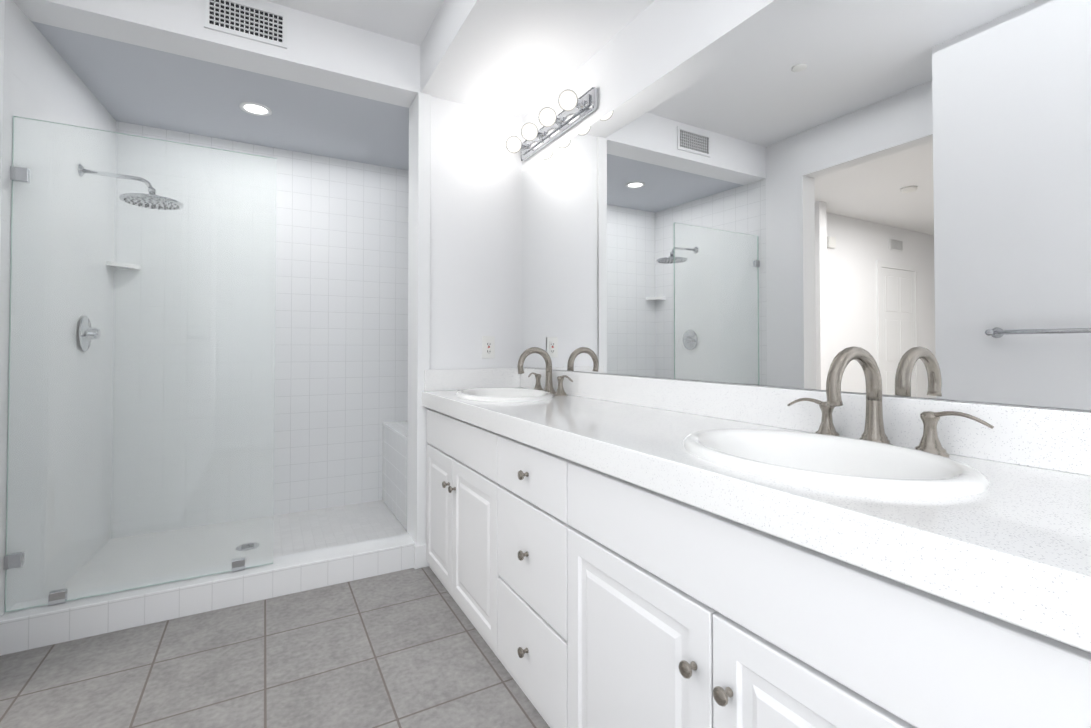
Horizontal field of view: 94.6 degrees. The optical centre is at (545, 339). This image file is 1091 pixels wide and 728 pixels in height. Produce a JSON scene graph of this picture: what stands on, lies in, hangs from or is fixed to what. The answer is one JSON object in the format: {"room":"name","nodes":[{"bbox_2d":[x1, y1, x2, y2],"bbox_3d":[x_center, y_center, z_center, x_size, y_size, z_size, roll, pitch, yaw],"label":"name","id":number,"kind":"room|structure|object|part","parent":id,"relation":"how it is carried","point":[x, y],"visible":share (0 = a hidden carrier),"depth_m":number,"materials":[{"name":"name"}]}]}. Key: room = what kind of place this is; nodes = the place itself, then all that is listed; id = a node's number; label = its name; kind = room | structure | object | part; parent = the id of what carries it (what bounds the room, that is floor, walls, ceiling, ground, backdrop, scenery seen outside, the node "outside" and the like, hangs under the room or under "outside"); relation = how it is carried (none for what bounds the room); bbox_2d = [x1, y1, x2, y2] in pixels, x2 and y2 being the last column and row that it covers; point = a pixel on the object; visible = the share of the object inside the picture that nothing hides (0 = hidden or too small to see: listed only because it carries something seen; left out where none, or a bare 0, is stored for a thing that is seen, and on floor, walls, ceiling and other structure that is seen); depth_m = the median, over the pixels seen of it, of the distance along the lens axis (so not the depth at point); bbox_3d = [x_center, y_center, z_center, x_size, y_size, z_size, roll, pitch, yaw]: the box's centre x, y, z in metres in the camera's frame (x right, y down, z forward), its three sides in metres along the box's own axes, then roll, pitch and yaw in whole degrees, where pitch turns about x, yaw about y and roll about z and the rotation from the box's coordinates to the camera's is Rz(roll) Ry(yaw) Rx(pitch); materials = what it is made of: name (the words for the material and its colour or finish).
{"room":"bathroom","nodes":[
{"label":"bathroom","id":0,"kind":"room"},
{"bbox_2d":[0,0,4,249],"bbox_3d":[-1.880,-0.187,1.598,0.120,2.550,0.280,1,-1,-29],"label":"wall","id":1,"kind":"structure","parent":0,"point":[2,8],"depth_m":1.75,"materials":[{"name":"white paint"}]},
{"bbox_2d":[0,0,115,616],"bbox_3d":[-2.186,-0.177,2.229,0.200,2.550,1.120,1,-1,-29],"label":"wall","id":2,"kind":"structure","parent":0,"point":[42,80],"depth_m":2.10,"materials":[{"name":"tile"}]},
{"bbox_2d":[79,316,100,350],"bbox_3d":[-2.167,-0.029,2.409,0.058,0.170,0.170,1,-1,-29],"label":"shower valve","id":3,"kind":"object","parent":2,"relation":"attached to","point":[85,332],"depth_m":2.38,"materials":[{"name":"silver metal"}]},
{"bbox_2d":[106,261,140,269],"bbox_3d":[-2.296,-0.403,2.740,0.125,0.022,0.125,1,-1,-29],"label":"corner shelf","id":4,"kind":"object","parent":2,"relation":"attached to","point":[135,267],"depth_m":2.72,"materials":[{"name":"white ceramic"}]},
{"bbox_2d":[78,164,183,209],"bbox_3d":[-2.000,-0.743,2.445,0.397,0.151,0.250,1,-1,-29],"label":"shower head","id":5,"kind":"object","parent":2,"relation":"attached to","point":[149,199],"depth_m":2.43},
{"bbox_2d":[13,0,420,107],"bbox_3d":[-1.300,-1.335,2.203,1.465,0.235,0.180,1,-1,-29],"label":"header beam","id":6,"kind":"structure","parent":0,"point":[324,53],"depth_m":2.20,"materials":[{"name":"white paint"}]},
{"bbox_2d":[204,0,286,48],"bbox_3d":[-1.256,-1.344,2.119,0.300,0.150,0.010,1,-1,-29],"label":"air vent","id":7,"kind":"object","parent":6,"relation":"attached to","point":[248,20],"visible":1,"depth_m":2.12,"materials":[{"name":"white metal"}]},
{"bbox_2d":[31,21,408,170],"bbox_3d":[-1.328,-1.325,2.828,2.025,0.235,0.940,1,-1,-29],"label":"ceiling","id":8,"kind":"structure","parent":0,"point":[134,84],"depth_m":2.59,"materials":[{"name":"grey paint"}]},
{"bbox_2d":[239,102,271,115],"bbox_3d":[-1.519,-1.207,2.640,0.150,0.007,0.150,1,-1,-29],"label":"recessed light","id":9,"kind":"object","parent":8,"relation":"attached to","point":[253,108],"visible":1,"depth_m":2.63,"materials":[{"name":"white paint"}]},
{"bbox_2d":[111,121,408,538],"bbox_3d":[-1.638,-0.161,3.244,2.145,2.550,0.120,1,-1,-29],"label":"wall","id":10,"kind":"structure","parent":0,"point":[339,310],"depth_m":3.13,"materials":[{"name":"tile"}]},
{"bbox_2d":[0,500,549,727],"bbox_3d":[-0.374,1.100,1.078,2.265,0.080,5.100,1,-1,-29],"label":"floor","id":11,"kind":"structure","parent":0,"point":[408,648],"depth_m":1.72,"materials":[{"name":"tile"}]},
{"bbox_2d":[0,533,415,655],"bbox_3d":[-1.292,1.043,2.152,1.465,0.128,0.150,1,-1,-29],"label":"shower curb","id":12,"kind":"structure","parent":11,"relation":"on","point":[41,626],"depth_m":2.02,"materials":[{"name":"tile"}]},
{"bbox_2d":[3,116,276,611],"bbox_3d":[-1.559,0.085,2.010,0.844,1.781,0.028,1,-1,-29],"label":"glass","id":13,"kind":"object","parent":12,"relation":"on","point":[16,560],"visible":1,"depth_m":1.97,"materials":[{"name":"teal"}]},
{"bbox_2d":[235,542,259,550],"bbox_3d":[-1.560,1.083,2.638,0.110,0.004,0.110,1,-1,-29],"label":"shower drain","id":14,"kind":"object","parent":11,"relation":"on","point":[252,545],"depth_m":2.63,"materials":[{"name":"silver metal"}]},
{"bbox_2d":[382,421,407,530],"bbox_3d":[-0.666,0.828,3.163,0.510,0.530,0.940,1,-1,-29],"label":"shower bench","id":15,"kind":"object","parent":11,"relation":"on","point":[394,474],"visible":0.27,"depth_m":3.12,"materials":[{"name":"tile"}]},
{"bbox_2d":[422,402,1090,727],"bbox_3d":[0.465,0.690,1.081,0.557,0.780,3.436,1,-1,-29],"label":"bathroom vanity","id":16,"kind":"object","parent":11,"relation":"on","point":[604,550],"depth_m":0.92,"materials":[{"name":"white paint"}]},
{"bbox_3d":[-0.478,0.784,2.281,0.020,0.560,0.391,0,-1,-29],"label":"door","id":17,"kind":"part","parent":16,"relation":"part of","materials":[{"name":"white paint"}]},
{"bbox_3d":[-0.423,0.614,2.134,0.030,0.029,0.029,0,-1,-29],"label":"knob","id":18,"kind":"part","parent":16,"relation":"part of","materials":[{"name":"silver metal"}]},
{"bbox_3d":[-0.384,0.613,2.064,0.030,0.029,0.029,0,-1,-29],"label":"knob","id":19,"kind":"part","parent":16,"relation":"part of","materials":[{"name":"silver metal"}]},
{"bbox_3d":[-0.268,0.778,1.904,0.020,0.560,0.464,0,-1,-29],"label":"door","id":20,"kind":"part","parent":16,"relation":"part of","materials":[{"name":"white paint"}]},
{"bbox_3d":[-0.067,0.924,1.490,0.030,0.029,0.029,0,-1,-29],"label":"knob","id":21,"kind":"part","parent":16,"relation":"part of","materials":[{"name":"silver metal"}]},
{"bbox_3d":[-0.067,0.639,1.495,0.030,0.029,0.029,0,-1,-29],"label":"knob","id":22,"kind":"part","parent":16,"relation":"part of","materials":[{"name":"silver metal"}]},
{"bbox_3d":[-0.067,0.402,1.498,0.030,0.029,0.029,0,-1,-29],"label":"knob","id":23,"kind":"part","parent":16,"relation":"part of","materials":[{"name":"silver metal"}]},
{"bbox_3d":[-0.045,0.924,1.502,0.020,0.256,0.443,0,-1,-29],"label":"drawer","id":24,"kind":"part","parent":16,"relation":"part of","materials":[{"name":"white paint"}]},
{"bbox_3d":[-0.045,0.639,1.507,0.020,0.295,0.443,0,-1,-29],"label":"drawer","id":25,"kind":"part","parent":16,"relation":"part of","materials":[{"name":"white paint"}]},
{"bbox_3d":[-0.045,0.402,1.511,0.020,0.161,0.443,0,-1,-29],"label":"drawer","id":26,"kind":"part","parent":16,"relation":"part of","materials":[{"name":"white paint"}]},
{"bbox_3d":[0.182,0.765,1.098,0.020,0.560,0.481,0,-1,-29],"label":"door","id":27,"kind":"part","parent":16,"relation":"part of","materials":[{"name":"white paint"}]},
{"bbox_3d":[0.259,0.595,0.911,0.030,0.029,0.029,0,-1,-29],"label":"knob","id":28,"kind":"part","parent":16,"relation":"part of","materials":[{"name":"silver metal"}]},
{"bbox_3d":[0.298,0.593,0.842,0.030,0.029,0.029,0,-1,-29],"label":"knob","id":29,"kind":"part","parent":16,"relation":"part of","materials":[{"name":"silver metal"}]},
{"bbox_2d":[422,390,1090,637],"bbox_3d":[0.470,0.265,1.090,0.548,0.070,3.436,1,-1,-29],"label":"countertop","id":30,"kind":"structure","parent":16,"relation":"on","point":[1024,547],"depth_m":0.68,"materials":[{"name":"white stone"}]},
{"bbox_2d":[438,386,577,401],"bbox_3d":[-0.185,0.314,2.226,0.398,0.168,0.541,1,-1,-29],"label":"sink","id":31,"kind":"object","parent":30,"relation":"in","point":[475,393],"depth_m":2.35,"materials":[{"name":"white ceramic"}]},
{"bbox_2d":[514,347,573,393],"bbox_3d":[-0.040,0.141,2.309,0.194,0.216,0.411,1,-1,-29],"label":"faucet","id":32,"kind":"object","parent":30,"relation":"on","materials":[{"name":"silver metal"}]},
{"bbox_2d":[634,418,1041,513],"bbox_3d":[0.511,0.294,0.977,0.398,0.168,0.541,1,-1,-29],"label":"sink","id":33,"kind":"object","parent":30,"relation":"in","point":[910,477],"depth_m":0.98,"materials":[{"name":"white ceramic"}]},
{"bbox_2d":[782,346,997,449],"bbox_3d":[0.656,0.122,1.060,0.194,0.216,0.411,1,-1,-29],"label":"faucet","id":34,"kind":"object","parent":30,"relation":"on","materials":[{"name":"silver metal"}]},
{"bbox_3d":[0.418,0.759,0.674,0.020,0.560,0.481,0,-1,-29],"label":"door","id":35,"kind":"part","parent":16,"relation":"part of","materials":[{"name":"white paint"}]},
{"bbox_2d":[265,0,443,45],"bbox_3d":[-2.673,-1.540,-0.162,7.530,0.100,5.100,1,-1,-29],"label":"ceiling","id":36,"kind":"structure","parent":0,"point":[410,21],"depth_m":2.24,"materials":[{"name":"white paint"}]},
{"bbox_2d":[430,96,521,369],"bbox_3d":[-0.412,-0.052,2.670,0.560,2.315,0.168,1,-1,-29],"label":"wall","id":37,"kind":"structure","parent":0,"point":[476,234],"depth_m":2.60,"materials":[{"name":"white paint"}]},
{"bbox_2d":[407,92,430,544],"bbox_3d":[-0.640,-0.054,2.543,0.062,2.315,0.192,1,-1,-29],"label":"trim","id":38,"kind":"structure","parent":37,"relation":"attached to","point":[419,236],"depth_m":2.47,"materials":[{"name":"white paint"}]},
{"bbox_2d":[414,544,428,568],"bbox_3d":[-0.638,1.048,2.509,0.074,0.110,0.184,1,-1,-29],"label":"baseboard","id":39,"kind":"structure","parent":37,"relation":"attached to","point":[420,560],"depth_m":2.42,"materials":[{"name":"white paint"}]},
{"bbox_2d":[424,368,521,389],"bbox_3d":[-0.366,0.201,2.581,0.518,0.105,0.020,1,-1,-29],"label":"backsplash","id":40,"kind":"structure","parent":37,"relation":"attached to","point":[433,379],"depth_m":2.57,"materials":[{"name":"white stone"}]},
{"bbox_2d":[482,336,494,357],"bbox_3d":[-0.297,0.039,2.631,0.070,0.115,0.009,1,-1,-29],"label":"outlet","id":41,"kind":"object","parent":37,"relation":"attached to","point":[488,346],"visible":1,"depth_m":2.63,"materials":[{"name":"white plastic"}]},
{"bbox_2d":[420,0,654,117],"bbox_3d":[0.539,-1.354,0.984,0.560,0.235,3.740,1,-1,-29],"label":"ceiling","id":42,"kind":"structure","parent":0,"point":[519,58],"depth_m":2.12,"materials":[{"name":"white paint"}]},
{"bbox_2d":[522,0,1090,411],"bbox_3d":[0.821,-0.194,1.157,0.120,2.550,4.040,1,-1,-29],"label":"wall","id":43,"kind":"structure","parent":0,"point":[653,42],"depth_m":1.85,"materials":[{"name":"white paint"}]},
{"bbox_2d":[506,87,597,160],"bbox_3d":[-0.009,-1.014,2.390,0.142,0.096,0.700,1,-1,-29],"label":"sconce","id":44,"kind":"object","parent":43,"relation":"attached to","point":[575,108],"visible":1,"depth_m":2.30,"materials":[{"name":"silver metal"}]},
{"bbox_2d":[521,0,1090,409],"bbox_3d":[0.696,-0.404,1.255,0.006,1.057,3.386,1,-1,-29],"label":"mirror","id":45,"kind":"object","parent":43,"relation":"attached to","point":[793,193],"visible":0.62,"depth_m":1.22,"materials":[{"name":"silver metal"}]},
{"bbox_2d":[522,370,1090,473],"bbox_3d":[0.701,0.180,1.220,0.020,0.105,3.436,1,-1,-29],"label":"backsplash","id":46,"kind":"structure","parent":43,"relation":"attached to","point":[1059,439],"depth_m":1.28,"materials":[{"name":"white stone"}]}
]}

